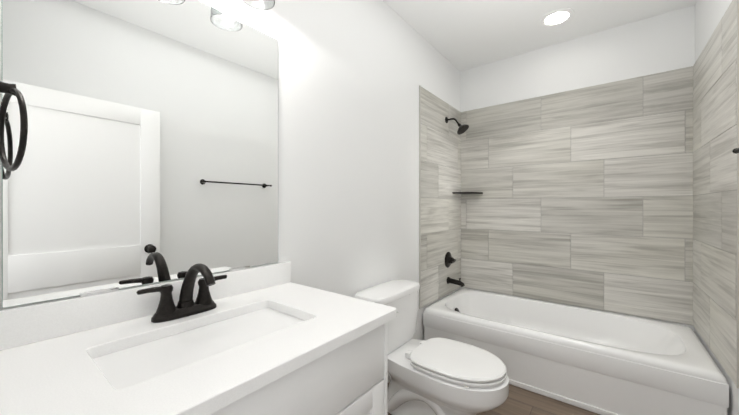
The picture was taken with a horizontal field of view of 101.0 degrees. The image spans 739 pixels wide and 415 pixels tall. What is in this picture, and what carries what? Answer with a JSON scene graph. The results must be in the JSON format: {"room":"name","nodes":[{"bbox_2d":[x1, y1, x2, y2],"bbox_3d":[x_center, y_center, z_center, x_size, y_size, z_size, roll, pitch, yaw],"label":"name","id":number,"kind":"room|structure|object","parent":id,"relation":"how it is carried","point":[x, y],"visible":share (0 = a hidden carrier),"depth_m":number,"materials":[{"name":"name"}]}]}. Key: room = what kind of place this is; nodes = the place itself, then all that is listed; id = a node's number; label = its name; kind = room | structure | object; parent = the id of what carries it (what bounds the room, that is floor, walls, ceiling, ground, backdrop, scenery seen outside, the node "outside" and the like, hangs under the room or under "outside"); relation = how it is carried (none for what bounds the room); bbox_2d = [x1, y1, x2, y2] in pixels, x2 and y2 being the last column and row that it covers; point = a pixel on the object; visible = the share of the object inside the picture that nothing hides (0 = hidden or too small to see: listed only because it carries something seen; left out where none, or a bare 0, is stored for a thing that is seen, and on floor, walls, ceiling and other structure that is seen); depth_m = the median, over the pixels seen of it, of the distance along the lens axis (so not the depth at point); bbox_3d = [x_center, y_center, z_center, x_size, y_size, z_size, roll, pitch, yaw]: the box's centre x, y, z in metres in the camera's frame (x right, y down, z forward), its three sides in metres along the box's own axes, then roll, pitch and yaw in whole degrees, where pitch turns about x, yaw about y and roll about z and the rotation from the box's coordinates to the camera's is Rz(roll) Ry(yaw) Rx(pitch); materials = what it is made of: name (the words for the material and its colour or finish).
{"room":"bathroom","nodes":[
{"label":"bathroom","id":0,"kind":"room"},
{"bbox_2d":[0,0,459,339],"bbox_3d":[-0.064,-0.059,1.790,0.120,2.440,3.060,0,0,38],"label":"wall","id":1,"kind":"structure","parent":0,"point":[353,75],"depth_m":1.63,"materials":[{"name":"white paint"}]},
{"bbox_2d":[2,0,277,307],"bbox_3d":[-0.612,-0.240,0.987,0.009,0.948,0.740,0,0,38],"label":"mirror","id":2,"kind":"object","parent":1,"relation":"attached to","point":[150,154],"visible":1,"depth_m":0.89,"materials":[{"name":"grey mirror"}]},
{"bbox_2d":[242,0,274,9],"bbox_3d":[-0.551,-0.865,0.929,0.174,0.255,0.545,0,0,38],"label":"sconce","id":3,"kind":"object","parent":1,"relation":"attached to","point":[262,4],"visible":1,"depth_m":1.13,"materials":[{"name":"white glass"}]},
{"bbox_2d":[419,85,460,308],"bbox_3d":[0.610,-0.075,2.542,0.010,1.640,0.784,0,0,38],"label":"wall tile","id":4,"kind":"structure","parent":1,"relation":"attached to","point":[439,184],"depth_m":2.47,"materials":[{"name":"grey tile"}]},
{"bbox_2d":[445,252,455,267],"bbox_3d":[0.699,0.449,2.586,0.076,0.136,0.154,0,0,38],"label":"tub valve","id":5,"kind":"object","parent":4,"relation":"attached to","point":[449,259],"visible":1,"depth_m":2.58,"materials":[{"name":"black metal"}]},
{"bbox_2d":[447,277,464,286],"bbox_3d":[0.733,0.629,2.571,0.148,0.072,0.060,0,0,38],"label":"tub spout","id":6,"kind":"object","parent":4,"relation":"attached to","point":[455,282],"visible":1,"depth_m":2.56,"materials":[{"name":"black metal"}]},
{"bbox_2d":[445,117,468,134],"bbox_3d":[0.729,-0.689,2.531,0.190,0.167,0.108,0,0,38],"label":"shower head","id":7,"kind":"object","parent":4,"relation":"attached to","point":[462,129],"visible":1,"depth_m":2.51},
{"bbox_2d":[452,192,482,193],"bbox_3d":[0.873,-0.129,2.706,0.200,0.012,0.200,0,0,38],"label":"corner shelf","id":8,"kind":"object","parent":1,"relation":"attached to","point":[467,192],"visible":0.98,"depth_m":2.66,"materials":[{"name":"black metal"}]},
{"bbox_2d":[388,382,599,414],"bbox_3d":[0.582,1.160,1.284,1.764,0.124,3.060,0,0,38],"label":"floor","id":9,"kind":"structure","parent":0,"point":[520,401],"depth_m":1.68,"materials":[{"name":"brown wood"}]},
{"bbox_2d":[0,261,395,414],"bbox_3d":[-0.398,0.666,0.811,0.563,0.864,0.863,0,0,38],"label":"bathroom vanity","id":10,"kind":"object","parent":9,"relation":"on","point":[271,339],"visible":0.98,"depth_m":0.74,"materials":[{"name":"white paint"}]},
{"bbox_2d":[136,263,226,322],"bbox_3d":[-0.502,0.240,0.880,0.203,0.162,0.249,0,0,38],"label":"faucet","id":11,"kind":"object","parent":10,"relation":"on","point":[169,310],"visible":1,"depth_m":0.89,"materials":[{"name":"black metal"}]},
{"bbox_2d":[354,279,508,414],"bbox_3d":[0.321,0.779,1.580,0.745,0.638,0.464,0,0,38],"label":"toilet","id":12,"kind":"object","parent":9,"relation":"on","point":[438,376],"visible":0.79,"depth_m":1.48,"materials":[{"name":"white ceramic"}]},
{"bbox_2d":[423,289,728,414],"bbox_3d":[1.216,0.921,2.091,1.502,0.352,0.745,0,0,38],"label":"bathtub","id":13,"kind":"object","parent":9,"relation":"on","point":[601,363],"visible":0.98,"depth_m":1.77,"materials":[{"name":"white ceramic"}]},
{"bbox_2d":[383,0,696,70],"bbox_3d":[0.582,-1.318,1.281,1.764,0.080,3.060,0,0,38],"label":"ceiling","id":14,"kind":"structure","parent":0,"point":[461,35],"depth_m":2.09,"materials":[{"name":"white paint"}]},
{"bbox_2d":[540,8,574,26],"bbox_3d":[1.261,-1.275,2.051,0.200,0.006,0.200,0,0,38],"label":"recessed light","id":15,"kind":"object","parent":14,"relation":"in","point":[557,17],"visible":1,"depth_m":2.04,"materials":[{"name":"white paint"}]},
{"bbox_2d":[460,5,694,331],"bbox_3d":[1.490,-0.059,2.438,1.524,2.440,0.120,0,0,38],"label":"wall","id":16,"kind":"structure","parent":0,"point":[664,42],"depth_m":2.25,"materials":[{"name":"white paint"}]},
{"bbox_2d":[461,66,693,325],"bbox_3d":[1.450,-0.073,2.387,1.523,1.636,0.010,0,0,38],"label":"wall tile","id":17,"kind":"structure","parent":16,"relation":"attached to","point":[585,199],"depth_m":2.25,"materials":[{"name":"grey tile"}]},
{"bbox_2d":[695,0,738,414],"bbox_3d":[1.228,-0.058,0.775,0.120,2.440,3.060,0,0,38],"label":"wall","id":18,"kind":"structure","parent":0,"point":[709,14],"depth_m":1.63,"materials":[{"name":"white paint"}]},
{"bbox_2d":[693,0,738,388],"bbox_3d":[1.781,-0.074,1.584,0.010,1.640,0.844,0,0,38],"label":"wall tile","id":19,"kind":"structure","parent":18,"relation":"attached to","point":[716,198],"depth_m":1.47,"materials":[{"name":"grey tile"}]},
{"bbox_2d":[732,148,738,153],"bbox_3d":[1.171,-0.207,0.855,0.068,0.044,0.649,0,0,38],"label":"towel rail","id":20,"kind":"object","parent":18,"relation":"attached to","point":[735,150],"visible":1,"depth_m":1.11,"materials":[{"name":"black metal"}]},
{"bbox_3d":[-0.666,-0.057,0.393,0.660,2.440,0.120,0,0,38],"label":"wall","id":21,"kind":"structure","parent":0,"visible":0},
{"bbox_2d":[0,81,27,170],"bbox_3d":[-0.737,-0.169,0.587,0.164,0.192,0.095,0,0,38],"label":"towel ring","id":22,"kind":"object","parent":21,"relation":"attached to","point":[8,90],"visible":1,"depth_m":0.59,"materials":[{"name":"black metal"}]}
]}

